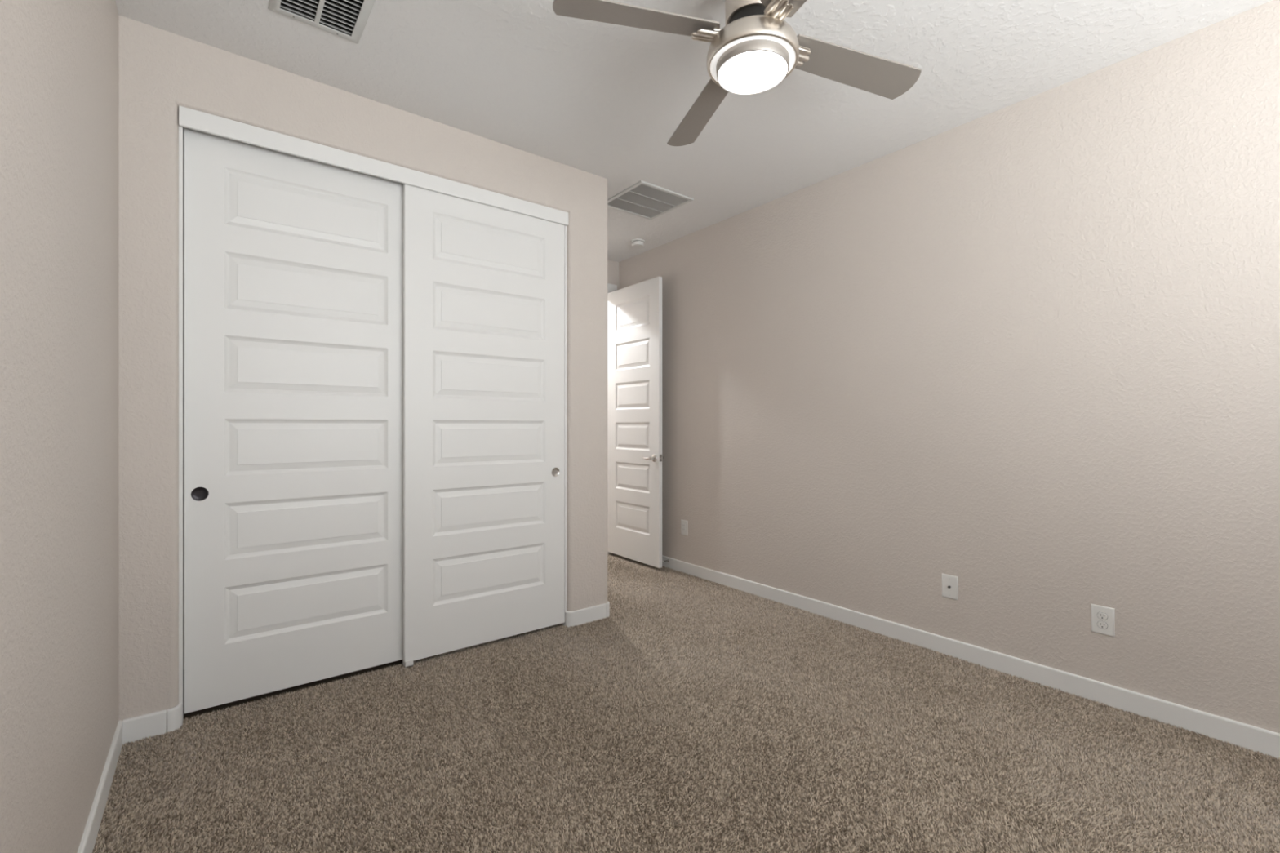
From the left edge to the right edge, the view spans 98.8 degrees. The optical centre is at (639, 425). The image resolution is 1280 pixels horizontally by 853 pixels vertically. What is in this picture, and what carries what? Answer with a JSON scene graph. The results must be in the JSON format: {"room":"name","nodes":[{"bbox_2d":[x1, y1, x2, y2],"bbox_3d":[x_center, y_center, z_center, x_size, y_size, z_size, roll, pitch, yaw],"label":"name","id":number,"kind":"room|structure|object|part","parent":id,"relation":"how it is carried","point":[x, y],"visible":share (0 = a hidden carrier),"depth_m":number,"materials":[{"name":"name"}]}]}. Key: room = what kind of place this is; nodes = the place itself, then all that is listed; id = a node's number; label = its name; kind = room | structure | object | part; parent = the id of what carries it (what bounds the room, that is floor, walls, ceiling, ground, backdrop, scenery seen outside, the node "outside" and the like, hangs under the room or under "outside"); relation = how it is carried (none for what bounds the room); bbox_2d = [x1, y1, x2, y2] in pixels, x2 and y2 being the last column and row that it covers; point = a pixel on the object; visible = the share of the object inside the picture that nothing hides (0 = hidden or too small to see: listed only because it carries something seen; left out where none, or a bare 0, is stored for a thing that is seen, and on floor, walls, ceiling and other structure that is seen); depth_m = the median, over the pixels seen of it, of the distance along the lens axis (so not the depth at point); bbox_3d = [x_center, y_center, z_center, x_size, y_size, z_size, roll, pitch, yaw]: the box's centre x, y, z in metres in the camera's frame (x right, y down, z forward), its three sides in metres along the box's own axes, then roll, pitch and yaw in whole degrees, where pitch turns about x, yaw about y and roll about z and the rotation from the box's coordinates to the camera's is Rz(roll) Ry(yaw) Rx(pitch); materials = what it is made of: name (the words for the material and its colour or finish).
{"room":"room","nodes":[
{"label":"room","id":0,"kind":"room"},
{"bbox_2d":[0,0,118,852],"bbox_3d":[-0.955,-0.170,0.695,0.100,2.780,4.970,0,0,-38],"label":"wall","id":1,"kind":"structure","parent":0,"point":[59,59],"depth_m":1.24,"materials":[{"name":"beige paint"}]},
{"bbox_2d":[77,720,122,852],"bbox_3d":[-0.697,1.155,0.455,0.012,0.091,4.075,0,0,-38],"label":"baseboard","id":2,"kind":"structure","parent":1,"relation":"attached to","point":[87,842],"depth_m":1.68,"materials":[{"name":"white paint"}]},
{"bbox_2d":[118,14,607,731],"bbox_3d":[-1.508,-0.170,3.285,2.257,2.780,1.385,0,0,-38],"label":"wall","id":3,"kind":"structure","parent":0,"point":[160,71],"depth_m":2.17,"materials":[{"name":"beige paint"}]},
{"bbox_2d":[122,709,166,745],"bbox_3d":[-1.893,1.155,2.098,0.124,0.091,0.012,0,0,-38],"label":"baseboard","id":4,"kind":"structure","parent":3,"relation":"attached to","point":[153,724],"depth_m":2.09,"materials":[{"name":"white paint"}]},
{"bbox_2d":[167,703,182,733],"bbox_3d":[-1.831,1.155,2.161,0.022,0.091,0.058,0,0,13],"label":"baseboard","id":5,"kind":"structure","parent":3,"relation":"attached to","point":[175,715],"depth_m":2.15,"materials":[{"name":"white paint"}]},
{"bbox_2d":[178,125,183,718],"bbox_3d":[-1.860,-0.033,2.223,0.012,2.465,0.092,0,0,-38],"label":"door frame","id":6,"kind":"structure","parent":3,"relation":"attached to","point":[180,128],"depth_m":2.19,"materials":[{"name":"white paint"}]},
{"bbox_2d":[178,105,568,226],"bbox_3d":[-1.128,-1.227,2.718,1.774,0.076,0.016,0,0,-38],"label":"trim","id":7,"kind":"structure","parent":3,"relation":"attached to","point":[190,118],"depth_m":2.55,"materials":[{"name":"white paint"}]},
{"bbox_2d":[561,225,566,625],"bbox_3d":[-0.470,-0.033,3.308,0.012,2.465,0.092,0,0,-38],"label":"door frame","id":8,"kind":"structure","parent":3,"relation":"attached to","point":[563,624],"depth_m":3.27,"materials":[{"name":"white paint"}]},
{"bbox_2d":[564,603,606,627],"bbox_3d":[-0.328,1.155,3.337,0.271,0.091,0.038,0,0,-38],"label":"baseboard","id":9,"kind":"structure","parent":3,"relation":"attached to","point":[588,615],"depth_m":3.31,"materials":[{"name":"white paint"}]},
{"bbox_2d":[605,600,609,617],"bbox_3d":[-0.619,1.155,3.966,0.041,0.091,1.387,0,0,-38],"label":"baseboard","id":10,"kind":"structure","parent":3,"relation":"attached to","point":[608,602],"depth_m":3.42,"materials":[{"name":"white paint"}]},
{"bbox_3d":[-1.164,-1.245,2.764,1.750,0.040,0.080,0,0,-38],"label":"track","id":11,"kind":"object","parent":3,"relation":"attached to","visible":0},
{"bbox_2d":[192,488,207,499],"bbox_3d":[-1.811,0.282,2.257,0.048,0.048,0.001,0,0,-38],"label":"cup","id":12,"kind":"object","parent":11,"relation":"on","point":[197,493],"depth_m":2.26,"materials":[{"name":"brown metal"}]},
{"bbox_2d":[184,127,403,713],"bbox_3d":[-1.504,-0.019,2.517,0.904,2.383,0.036,0,0,-38],"label":"closet door","id":13,"kind":"structure","parent":11,"relation":"hanging from","point":[294,264],"depth_m":2.45,"materials":[{"name":"white paint"}]},
{"bbox_3d":[-1.811,0.282,2.256,0.057,0.057,0.002,0,0,-38],"label":"finger pull","id":14,"kind":"part","parent":13,"relation":"part of","materials":[{"name":"brown metal"}]},
{"bbox_3d":[-1.499,0.802,2.509,0.607,0.204,0.008,0,0,-38],"label":"raised panel","id":15,"kind":"part","parent":13,"relation":"part of","materials":[{"name":"white paint"}]},
{"bbox_3d":[-1.499,0.448,2.509,0.607,0.204,0.008,0,0,-38],"label":"raised panel","id":16,"kind":"part","parent":13,"relation":"part of","materials":[{"name":"white paint"}]},
{"bbox_3d":[-1.499,0.093,2.509,0.607,0.204,0.008,0,0,-38],"label":"raised panel","id":17,"kind":"part","parent":13,"relation":"part of","materials":[{"name":"white paint"}]},
{"bbox_3d":[-1.499,-0.260,2.509,0.607,0.204,0.008,0,0,-38],"label":"raised panel","id":18,"kind":"part","parent":13,"relation":"part of","materials":[{"name":"white paint"}]},
{"bbox_3d":[-1.499,-0.613,2.509,0.607,0.204,0.008,0,0,-38],"label":"raised panel","id":19,"kind":"part","parent":13,"relation":"part of","materials":[{"name":"white paint"}]},
{"bbox_3d":[-1.499,-0.967,2.509,0.607,0.204,0.008,0,0,-38],"label":"raised panel","id":20,"kind":"part","parent":13,"relation":"part of","materials":[{"name":"white paint"}]},
{"bbox_2d":[403,183,564,662],"bbox_3d":[-0.814,-0.018,2.998,0.904,2.385,0.036,0,0,-38],"label":"closet door","id":21,"kind":"structure","parent":11,"relation":"hanging from","point":[484,285],"depth_m":2.94,"materials":[{"name":"white paint"}]},
{"bbox_3d":[-0.807,0.802,2.991,0.603,0.204,0.008,0,0,-38],"label":"raised panel","id":22,"kind":"part","parent":21,"relation":"part of","materials":[{"name":"white paint"}]},
{"bbox_3d":[-0.807,0.448,2.991,0.603,0.204,0.008,0,0,-38],"label":"raised panel","id":23,"kind":"part","parent":21,"relation":"part of","materials":[{"name":"white paint"}]},
{"bbox_3d":[-0.807,0.093,2.991,0.603,0.204,0.008,0,0,-38],"label":"raised panel","id":24,"kind":"part","parent":21,"relation":"part of","materials":[{"name":"white paint"}]},
{"bbox_3d":[-0.807,-0.260,2.991,0.603,0.204,0.008,0,0,-38],"label":"raised panel","id":25,"kind":"part","parent":21,"relation":"part of","materials":[{"name":"white paint"}]},
{"bbox_3d":[-0.807,-0.613,2.991,0.603,0.204,0.008,0,0,-38],"label":"raised panel","id":26,"kind":"part","parent":21,"relation":"part of","materials":[{"name":"white paint"}]},
{"bbox_3d":[-0.807,-0.967,2.991,0.603,0.204,0.008,0,0,-38],"label":"raised panel","id":27,"kind":"part","parent":21,"relation":"part of","materials":[{"name":"white paint"}]},
{"bbox_2d":[552,468,559,475],"bbox_3d":[-0.496,0.275,3.225,0.045,0.045,0.001,0,0,-38],"label":"cup","id":28,"kind":"object","parent":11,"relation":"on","point":[555,471],"depth_m":3.23,"materials":[{"name":"silver metal"}]},
{"bbox_2d":[607,259,618,289],"bbox_3d":[-0.766,-0.170,4.807,1.386,2.780,0.120,0,0,-38],"label":"wall","id":29,"kind":"structure","parent":0,"point":[612,266],"depth_m":5.14,"materials":[{"name":"beige paint"}]},
{"bbox_2d":[607,283,617,554],"bbox_3d":[-0.622,-0.058,4.911,0.935,2.516,0.133,0,0,-38],"label":"door frame","id":30,"kind":"structure","parent":29,"relation":"attached to","point":[611,287],"depth_m":5.10,"materials":[{"name":"white paint"}]},
{"bbox_2d":[607,275,663,568],"bbox_3d":[-0.061,-0.025,4.785,0.151,2.385,0.763,0,0,-38],"label":"door","id":31,"kind":"structure","parent":29,"relation":"in","point":[634,312],"depth_m":4.74,"materials":[{"name":"white paint"}]},
{"bbox_3d":[-0.067,0.802,4.775,0.008,0.204,0.456,0,0,-38],"label":"raised panel","id":32,"kind":"part","parent":31,"relation":"part of","materials":[{"name":"white paint"}]},
{"bbox_3d":[-0.067,0.448,4.775,0.008,0.204,0.456,0,0,-38],"label":"raised panel","id":33,"kind":"part","parent":31,"relation":"part of","materials":[{"name":"white paint"}]},
{"bbox_3d":[-0.067,0.093,4.775,0.008,0.204,0.456,0,0,-38],"label":"raised panel","id":34,"kind":"part","parent":31,"relation":"part of","materials":[{"name":"white paint"}]},
{"bbox_3d":[-0.067,-0.260,4.775,0.008,0.204,0.456,0,0,-38],"label":"raised panel","id":35,"kind":"part","parent":31,"relation":"part of","materials":[{"name":"white paint"}]},
{"bbox_3d":[-0.067,-0.613,4.775,0.008,0.204,0.456,0,0,-38],"label":"raised panel","id":36,"kind":"part","parent":31,"relation":"part of","materials":[{"name":"white paint"}]},
{"bbox_3d":[-0.067,-0.967,4.775,0.008,0.204,0.456,0,0,-38],"label":"raised panel","id":37,"kind":"part","parent":31,"relation":"part of","materials":[{"name":"white paint"}]},
{"bbox_3d":[0.098,0.271,4.507,0.058,0.064,0.064,0,0,-38],"label":"handle","id":38,"kind":"part","parent":31,"relation":"part of","materials":[{"name":"silver metal"}]},
{"bbox_2d":[93,553,1279,852],"bbox_3d":[0.113,1.200,2.943,5.000,0.001,7.500,0,0,-38],"label":"floor","id":39,"kind":"structure","parent":0,"point":[699,715],"depth_m":1.97,"materials":[{"name":"brown carpet"}]},
{"bbox_2d":[402,657,413,668],"bbox_3d":[-1.156,1.182,2.732,0.038,0.036,0.054,0,0,-38],"label":"guide","id":40,"kind":"object","parent":39,"relation":"on","point":[409,663],"visible":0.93,"depth_m":2.71,"materials":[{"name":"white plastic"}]},
{"bbox_2d":[115,0,1271,262],"bbox_3d":[0.113,-1.540,2.943,5.000,0.001,7.500,0,0,-38],"label":"ceiling","id":41,"kind":"structure","parent":0,"point":[606,100],"depth_m":2.37,"materials":[{"name":"white paint"}]},
{"bbox_2d":[267,0,375,43],"bbox_3d":[-1.129,-1.616,1.958,0.304,0.169,0.406,0,0,-38],"label":"ceiling vent","id":42,"kind":"object","parent":41,"relation":"in","point":[345,19],"visible":1,"depth_m":2.07,"materials":[{"name":"white metal"}]},
{"bbox_2d":[631,238,644,247],"bbox_3d":[-0.018,-1.517,4.582,0.116,0.046,0.116,0,0,-38],"label":"smoke detector","id":43,"kind":"object","parent":41,"relation":"attached to","point":[637,242],"visible":1,"depth_m":4.54,"materials":[{"name":"white plastic"}]},
{"bbox_2d":[607,180,693,219],"bbox_3d":[0.043,-1.546,3.769,0.456,0.029,0.464,0,0,-38],"label":"ceiling vent","id":44,"kind":"object","parent":41,"relation":"in","point":[643,199],"visible":0.94,"depth_m":3.75,"materials":[{"name":"white metal"}]},
{"bbox_2d":[552,0,921,146],"bbox_3d":[0.374,-1.355,1.826,0.995,0.370,0.995,0,0,28],"label":"ceiling fan","id":45,"kind":"object","parent":41,"relation":"hanging from","point":[756,50],"visible":1,"depth_m":1.80,"materials":[{"name":"silver metal"}]},
{"bbox_3d":[-0.003,-1.268,1.706,0.534,0.063,0.131,0,0,-18],"label":"blade","id":46,"kind":"part","parent":45,"relation":"part of","materials":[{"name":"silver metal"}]},
{"bbox_3d":[0.254,-1.268,2.202,0.131,0.063,0.534,0,0,-18],"label":"blade","id":47,"kind":"part","parent":45,"relation":"part of","materials":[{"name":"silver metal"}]},
{"bbox_3d":[0.374,-1.306,1.826,0.172,0.069,0.172,0,0,-38],"label":"motor","id":48,"kind":"part","parent":45,"relation":"part of","materials":[{"name":"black metal"}]},
{"bbox_3d":[0.494,-1.268,1.450,0.131,0.063,0.534,0,0,-18],"label":"blade","id":49,"kind":"part","parent":45,"relation":"part of","materials":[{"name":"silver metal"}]},
{"bbox_3d":[0.750,-1.268,1.946,0.534,0.063,0.131,0,0,-18],"label":"blade","id":50,"kind":"part","parent":45,"relation":"part of","materials":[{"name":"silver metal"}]},
{"bbox_2d":[618,0,1279,733],"bbox_3d":[1.512,-0.170,3.065,0.100,2.780,5.670,0,0,-38],"label":"wall","id":51,"kind":"structure","parent":0,"point":[1026,353],"depth_m":2.57,"materials":[{"name":"beige paint"}]},
{"bbox_2d":[680,519,687,535],"bbox_3d":[0.358,0.831,4.453,0.009,0.121,0.076,0,0,-38],"label":"electrical outlet","id":52,"kind":"object","parent":51,"relation":"attached to","point":[683,522],"visible":1,"depth_m":4.45,"materials":[{"name":"white plastic"}]},
{"bbox_2d":[942,573,958,599],"bbox_3d":[1.607,0.840,2.849,0.016,0.121,0.079,0,0,-38],"label":"outlet","id":53,"kind":"object","parent":51,"relation":"attached to","point":[949,583],"visible":1,"depth_m":2.85,"materials":[{"name":"white plastic"}]},
{"bbox_2d":[662,555,1279,759],"bbox_3d":[1.474,1.155,3.023,0.012,0.091,5.450,0,0,-38],"label":"baseboard","id":54,"kind":"structure","parent":51,"relation":"attached to","point":[1251,737],"depth_m":2.56,"materials":[{"name":"white paint"}]},
{"bbox_2d":[1091,604,1115,637],"bbox_3d":[1.992,0.841,2.361,0.009,0.121,0.079,0,0,-38],"label":"electrical outlet","id":55,"kind":"object","parent":51,"relation":"attached to","point":[1103,618],"visible":1,"depth_m":2.36,"materials":[{"name":"white plastic"}]},
{"bbox_2d":[1097,621,1107,629],"bbox_3d":[1.990,0.860,2.360,0.003,0.030,0.036,0,0,-38],"label":"receptacle","id":56,"kind":"object","parent":55,"relation":"attached to","point":[1100,624],"depth_m":2.36,"materials":[{"name":"white plastic"}]},
{"bbox_2d":[1097,612,1107,620],"bbox_3d":[1.991,0.821,2.360,0.001,0.030,0.036,0,0,-38],"label":"receptacle","id":57,"kind":"object","parent":55,"relation":"attached to","point":[1100,615],"depth_m":2.36,"materials":[{"name":"white plastic"}]}
]}

